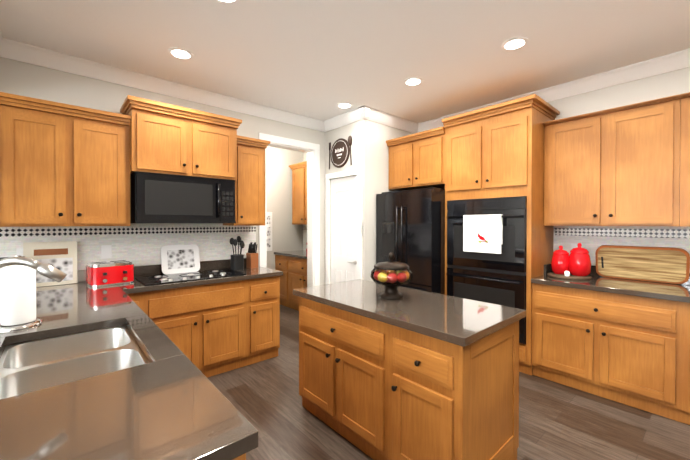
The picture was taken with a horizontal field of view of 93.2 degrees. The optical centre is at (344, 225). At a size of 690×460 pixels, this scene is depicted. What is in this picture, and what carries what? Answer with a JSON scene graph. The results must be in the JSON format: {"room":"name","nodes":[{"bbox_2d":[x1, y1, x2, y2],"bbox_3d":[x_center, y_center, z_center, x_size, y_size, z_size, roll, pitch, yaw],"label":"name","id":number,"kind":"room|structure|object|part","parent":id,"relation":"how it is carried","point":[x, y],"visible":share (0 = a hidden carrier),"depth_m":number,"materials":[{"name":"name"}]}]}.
{"room":"kitchen","nodes":[
{"label":"kitchen","id":0,"kind":"room"},
{"bbox_2d":[0,281,257,459],"bbox_3d":[-1.472,0.955,1.652,0.779,0.914,2.929,0,1,-41],"label":"countertop","id":1,"kind":"structure","parent":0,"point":[111,372],"depth_m":0.99,"materials":[{"name":"grey stone"}]},
{"bbox_2d":[0,255,41,330],"bbox_3d":[-1.626,0.323,1.625,0.170,0.349,0.170,0,1,-41],"label":"paper towel holder","id":2,"kind":"object","parent":1,"relation":"on","point":[17,297],"visible":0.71,"depth_m":1.58,"materials":[{"name":"white paper"},{"name":"chrome"}]},
{"bbox_2d":[0,257,66,281],"bbox_3d":[-1.197,0.307,1.195,0.270,0.389,0.132,0,1,-41],"label":"gooseneck faucet","id":3,"kind":"object","parent":1,"relation":"on","point":[50,272],"visible":1,"depth_m":1.20,"materials":[{"name":"silver metal"}]},
{"bbox_2d":[23,241,77,286],"bbox_3d":[-2.418,0.310,2.686,0.330,0.357,0.074,0,1,-41],"label":"sign","id":4,"kind":"object","parent":1,"relation":"on","point":[61,256],"visible":0.71,"depth_m":2.70,"materials":[{"name":"beige"}]},
{"bbox_2d":[86,260,133,286],"bbox_3d":[-1.989,0.398,2.768,0.286,0.180,0.302,0,1,41],"label":"toaster","id":5,"kind":"object","parent":1,"relation":"on","point":[107,273],"visible":1,"depth_m":2.68,"materials":[{"name":"red metal"}]},
{"bbox_2d":[0,57,323,284],"bbox_3d":[-2.382,-0.013,2.854,7.890,2.830,0.150,0,1,-41],"label":"wall","id":6,"kind":"structure","parent":0,"point":[16,77],"depth_m":3.81,"materials":[{"name":"grey paint"}]},
{"bbox_2d":[16,248,22,256],"bbox_3d":[-2.573,0.240,2.608,0.075,0.120,0.005,0,1,-41],"label":"electrical outlet plate","id":7,"kind":"object","parent":6,"relation":"attached to","point":[19,251],"depth_m":2.59,"materials":[{"name":"white plastic"}]},
{"bbox_2d":[0,92,130,226],"bbox_3d":[-2.264,-0.466,2.644,0.845,0.940,0.375,0,1,-41],"label":"upper cabinet","id":8,"kind":"object","parent":6,"relation":"attached to","point":[62,164],"visible":1,"depth_m":2.51,"materials":[{"name":"brown wood"}]},
{"bbox_2d":[101,245,111,258],"bbox_3d":[-2.167,0.237,2.964,0.075,0.120,0.005,0,1,-41],"label":"electrical outlet plate","id":9,"kind":"object","parent":6,"relation":"attached to","point":[106,251],"depth_m":2.96,"materials":[{"name":"white plastic"}]},
{"bbox_2d":[120,95,241,179],"bbox_3d":[-1.574,-0.778,3.193,0.986,0.615,0.455,0,1,-41],"label":"upper cabinet","id":10,"kind":"object","parent":6,"relation":"attached to","point":[169,139],"visible":0.96,"depth_m":2.99,"materials":[{"name":"brown wood"}]},
{"bbox_2d":[130,172,235,222],"bbox_3d":[-1.572,-0.246,3.195,0.876,0.441,0.461,0,1,-41],"label":"over-the-range microwave","id":11,"kind":"object","parent":10,"relation":"attached to","point":[160,198],"visible":1,"depth_m":2.99,"materials":[{"name":"black"}]},
{"bbox_2d":[134,259,245,274],"bbox_3d":[-1.606,0.433,3.465,1.413,0.100,0.018,0,1,-41],"label":"backsplash","id":12,"kind":"structure","parent":6,"relation":"attached to","point":[205,264],"depth_m":3.51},
{"bbox_2d":[223,135,269,225],"bbox_3d":[-1.106,-0.475,3.659,0.395,0.940,0.375,0,1,-41],"label":"upper cabinet","id":13,"kind":"object","parent":6,"relation":"attached to","point":[249,195],"visible":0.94,"depth_m":3.53,"materials":[{"name":"brown wood"}]},
{"bbox_2d":[267,212,271,250],"bbox_3d":[-1.379,0.098,5.658,0.255,0.680,0.019,0,1,-41],"label":"picture frame","id":14,"kind":"object","parent":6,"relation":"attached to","point":[269,231],"visible":0.35,"depth_m":5.70,"materials":[{"name":"white paper"}]},
{"bbox_2d":[291,165,306,224],"bbox_3d":[-0.564,-0.528,5.667,0.339,1.011,0.834,0,1,-41],"label":"upper cabinet","id":15,"kind":"object","parent":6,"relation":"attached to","point":[299,193],"depth_m":5.68,"materials":[{"name":"brown wood"}]},
{"bbox_2d":[324,122,355,284],"bbox_3d":[-0.024,-0.026,4.394,0.133,2.830,0.645,0,1,-41],"label":"wall","id":16,"kind":"structure","parent":0,"point":[342,189],"depth_m":4.39,"materials":[{"name":"grey paint"}]},
{"bbox_2d":[329,136,351,168],"bbox_3d":[-0.068,-0.976,4.370,0.065,0.390,0.476,0,1,-41],"label":"sign plaque","id":17,"kind":"object","parent":16,"relation":"attached to","point":[340,151],"visible":1,"depth_m":4.35,"materials":[{"name":"brown"}]},
{"bbox_3d":[-0.016,0.368,4.355,0.088,2.032,0.564,0,1,-41],"label":"pantry door panel","id":18,"kind":"part","parent":16,"relation":"part of","materials":[{"name":"white"}]},
{"bbox_2d":[0,31,689,286],"bbox_3d":[1.026,-0.001,1.487,4.330,2.830,6.738,0,1,-41],"label":"trim","id":19,"kind":"structure","parent":16,"relation":"attached to","point":[40,56],"depth_m":3.77,"materials":[{"name":"white"}]},
{"bbox_2d":[0,0,689,122],"bbox_3d":[-0.670,-1.461,0.891,7.890,0.100,8.340,0,1,-41],"label":"ceiling","id":20,"kind":"structure","parent":0,"point":[318,59],"depth_m":2.55,"materials":[{"name":"white paint"}]},
{"bbox_2d":[168,47,193,59],"bbox_3d":[-1.357,-1.422,2.697,0.189,0.007,0.189,0,1,43],"label":"recessed light","id":21,"kind":"object","parent":20,"relation":"in","point":[180,53],"depth_m":2.69,"materials":[{"name":"white"}]},
{"bbox_2d":[216,0,239,4],"bbox_3d":[-0.737,-1.416,1.991,0.189,0.007,0.189,0,1,43],"label":"recessed light","id":22,"kind":"object","parent":20,"relation":"in","point":[230,2],"depth_m":2.06,"materials":[{"name":"white"}]},
{"bbox_2d":[337,102,352,107],"bbox_3d":[-0.004,-1.432,3.885,0.189,0.007,0.189,0,1,43],"label":"recessed light","id":23,"kind":"object","parent":20,"relation":"in","point":[344,104],"depth_m":3.87,"materials":[{"name":"white"}]},
{"bbox_2d":[404,77,422,85],"bbox_3d":[0.676,-1.427,3.231,0.189,0.007,0.189,0,1,25],"label":"recessed light","id":24,"kind":"object","parent":20,"relation":"in","point":[413,81],"depth_m":3.22,"materials":[{"name":"white"}]},
{"bbox_2d":[501,37,527,50],"bbox_3d":[1.326,-1.421,2.551,0.189,0.007,0.189,0,1,40],"label":"recessed light","id":25,"kind":"object","parent":20,"relation":"in","point":[515,43],"depth_m":2.54,"materials":[{"name":"white"}]},
{"bbox_2d":[356,119,413,281],"bbox_3d":[0.597,-0.026,4.424,1.040,2.830,0.100,0,1,-41],"label":"wall","id":26,"kind":"structure","parent":0,"point":[369,152],"depth_m":4.13,"materials":[{"name":"grey paint"}]},
{"bbox_2d":[208,304,689,459],"bbox_3d":[-0.670,1.449,0.916,7.890,0.060,8.340,0,1,-41],"label":"floor","id":27,"kind":"structure","parent":0,"point":[558,421],"depth_m":2.33,"materials":[{"name":"brown wood"}]},
{"bbox_2d":[128,279,247,377],"bbox_3d":[-1.550,0.962,3.112,1.020,0.875,0.630,0,1,-41],"label":"base cabinet","id":28,"kind":"object","parent":27,"relation":"on","point":[209,327],"depth_m":2.96,"materials":[{"name":"brown wood"}]},
{"bbox_2d":[119,267,282,294],"bbox_3d":[-1.398,0.505,3.229,1.413,0.040,0.648,0,1,-41],"label":"countertop","id":29,"kind":"structure","parent":28,"relation":"on","point":[134,288],"depth_m":2.96,"materials":[{"name":"grey stone"}]},
{"bbox_2d":[161,244,199,273],"bbox_3d":[-1.679,0.340,3.337,0.360,0.287,0.074,0,1,-41],"label":"decorative tray","id":30,"kind":"object","parent":29,"relation":"on","point":[175,259],"visible":0.85,"depth_m":3.32,"materials":[{"name":"white ceramic"}]},
{"bbox_2d":[135,269,245,284],"bbox_3d":[-1.469,0.471,3.137,0.870,0.027,0.475,0,1,-41],"label":"glass cooktop","id":31,"kind":"object","parent":29,"relation":"in","point":[166,278],"visible":1,"depth_m":3.08,"materials":[{"name":"black glass"}]},
{"bbox_2d":[230,236,244,269],"bbox_3d":[-1.192,0.296,3.629,0.143,0.368,0.161,0,1,-41],"label":"utensil crock","id":32,"kind":"object","parent":29,"relation":"on","point":[237,261],"visible":1,"depth_m":3.59,"materials":[{"name":"black ceramic"}]},
{"bbox_2d":[246,242,257,267],"bbox_3d":[-1.061,0.334,3.740,0.090,0.292,0.127,0,1,-41],"label":"knife block","id":33,"kind":"object","parent":29,"relation":"on","point":[251,258],"visible":1,"depth_m":3.71,"materials":[{"name":"brown wood"}]},
{"bbox_2d":[248,275,280,364],"bbox_3d":[-1.027,0.958,3.571,0.370,0.875,0.630,0,1,-41],"label":"base cabinet","id":34,"kind":"object","parent":27,"relation":"on","point":[263,294],"depth_m":3.34,"materials":[{"name":"brown wood"}]},
{"bbox_2d":[274,253,285,305],"bbox_3d":[-0.871,0.939,5.817,0.619,0.875,0.459,0,1,-41],"label":"base cabinet","id":35,"kind":"object","parent":27,"relation":"on","point":[280,258],"depth_m":5.60,"materials":[{"name":"brown wood"}]},
{"bbox_2d":[286,257,306,310],"bbox_3d":[-0.417,0.944,5.300,0.619,0.875,0.917,0,1,-41],"label":"base cabinet","id":36,"kind":"object","parent":27,"relation":"on","point":[292,265],"depth_m":5.30,"materials":[{"name":"brown wood"}]},
{"bbox_2d":[286,249,306,256],"bbox_3d":[-0.572,0.486,5.465,0.629,0.040,1.376,0,1,-41],"label":"countertop","id":37,"kind":"structure","parent":36,"relation":"on","point":[299,253],"depth_m":5.49,"materials":[{"name":"grey stone"}]},
{"bbox_2d":[296,295,388,459],"bbox_3d":[0.183,0.969,2.380,0.670,0.875,0.920,0,1,-41],"label":"base cabinet","id":38,"kind":"object","parent":27,"relation":"on","point":[344,357],"depth_m":2.08,"materials":[{"name":"brown wood"}]},
{"bbox_2d":[376,187,444,294],"bbox_3d":[0.970,0.481,4.113,0.916,1.820,0.823,0,1,-41],"label":"refrigerator","id":39,"kind":"object","parent":27,"relation":"on","point":[410,228],"visible":0.38,"depth_m":3.70,"materials":[{"name":"black metal"}]},
{"bbox_2d":[389,323,518,459],"bbox_3d":[0.631,0.973,1.870,0.670,0.875,0.438,0,1,-41],"label":"base cabinet","id":40,"kind":"object","parent":27,"relation":"on","point":[413,374],"depth_m":1.66,"materials":[{"name":"brown wood"}]},
{"bbox_2d":[293,279,525,346],"bbox_3d":[0.333,0.513,2.221,0.720,0.040,1.420,0,1,-41],"label":"countertop","id":41,"kind":"structure","parent":40,"relation":"on","point":[460,322],"depth_m":1.93,"materials":[{"name":"grey stone"}]},
{"bbox_2d":[370,252,412,299],"bbox_3d":[0.321,0.337,2.256,0.292,0.311,0.292,0,1,-41],"label":"glass fruit bowl","id":42,"kind":"object","parent":41,"relation":"on","point":[390,279],"visible":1,"depth_m":2.21,"materials":[{"name":"brown glass"}]},
{"bbox_2d":[442,94,559,375],"bbox_3d":[1.654,0.104,3.524,0.699,2.585,0.950,0,1,-41],"label":"tall cabinet","id":43,"kind":"object","parent":27,"relation":"on","point":[495,151],"visible":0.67,"depth_m":3.20,"materials":[{"name":"brown wood"}]},
{"bbox_2d":[446,196,526,343],"bbox_3d":[1.413,0.415,3.348,0.136,1.389,0.816,0,1,-41],"label":"double oven","id":44,"kind":"object","parent":43,"relation":"in","point":[494,278],"visible":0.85,"depth_m":3.26,"materials":[{"name":"black metal"}]},
{"bbox_2d":[463,214,502,253],"bbox_3d":[1.384,0.078,3.290,0.038,0.380,0.390,0,1,-41],"label":"hanging towel","id":45,"kind":"object","parent":44,"relation":"hanging from","point":[482,233],"visible":0.98,"depth_m":3.26,"materials":[{"name":"white fabric"}]},
{"bbox_2d":[531,282,686,423],"bbox_3d":[2.285,0.965,2.866,0.629,0.875,0.979,0,1,-41],"label":"base cabinet","id":46,"kind":"object","parent":27,"relation":"on","point":[625,341],"depth_m":2.58,"materials":[{"name":"brown wood"}]},
{"bbox_2d":[531,270,689,301],"bbox_3d":[2.588,0.511,2.509,0.639,0.040,1.909,0,1,-41],"label":"countertop","id":47,"kind":"structure","parent":46,"relation":"on","point":[625,286],"depth_m":2.68,"materials":[{"name":"grey stone"}]},
{"bbox_2d":[547,243,591,279],"bbox_3d":[2.119,0.322,3.088,0.350,0.326,0.350,0,1,-41],"label":"canisters","id":48,"kind":"object","parent":47,"relation":"on","point":[575,264],"visible":1,"depth_m":3.03,"materials":[{"name":"red ceramic"}]},
{"bbox_2d":[595,245,689,283],"bbox_3d":[2.592,0.332,2.876,0.100,0.307,0.620,0,1,-41],"label":"cutting board","id":49,"kind":"object","parent":47,"relation":"on","point":[660,264],"visible":0.94,"depth_m":2.84,"materials":[{"name":"brown wood"}]},
{"bbox_2d":[687,302,689,424],"bbox_3d":[2.914,0.971,2.148,0.629,0.875,0.930,0,1,-41],"label":"base cabinet","id":50,"kind":"object","parent":27,"relation":"on","point":[688,303],"depth_m":2.28,"materials":[{"name":"brown wood"}]},
{"bbox_2d":[547,67,689,119],"bbox_3d":[2.744,-0.013,2.903,0.121,2.830,6.540,0,1,-41],"label":"wall","id":51,"kind":"structure","parent":0,"point":[676,82],"depth_m":2.99,"materials":[{"name":"grey paint"}]},
{"bbox_2d":[386,127,444,190],"bbox_3d":[1.069,-0.802,4.202,0.674,0.635,0.843,0,1,-41],"label":"upper cabinet","id":52,"kind":"object","parent":51,"relation":"attached to","point":[416,160],"visible":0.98,"depth_m":3.96,"materials":[{"name":"brown wood"}]},
{"bbox_2d":[571,243,577,249],"bbox_3d":[2.316,0.238,3.278,0.005,0.120,0.075,0,1,-41],"label":"electrical outlet plate","id":53,"kind":"object","parent":51,"relation":"attached to","point":[572,245],"depth_m":3.29,"materials":[{"name":"white plastic"}]},
{"bbox_2d":[543,94,680,225],"bbox_3d":[2.372,-0.501,2.954,0.364,1.005,0.935,0,1,-41],"label":"upper cabinet","id":54,"kind":"object","parent":51,"relation":"attached to","point":[618,166],"visible":1,"depth_m":2.79,"materials":[{"name":"brown wood"}]},
{"bbox_2d":[590,266,689,285],"bbox_3d":[2.821,0.439,2.713,0.019,0.100,1.909,0,1,-41],"label":"backsplash","id":55,"kind":"structure","parent":51,"relation":"attached to","point":[593,268],"depth_m":2.89,"materials":[{"name":"grey stone"}]},
{"bbox_2d":[680,92,689,226],"bbox_3d":[3.006,-0.495,2.231,0.364,1.005,0.985,0,1,-41],"label":"upper cabinet","id":56,"kind":"object","parent":51,"relation":"attached to","point":[685,163],"visible":0.92,"depth_m":2.50,"materials":[{"name":"brown wood"}]}
]}

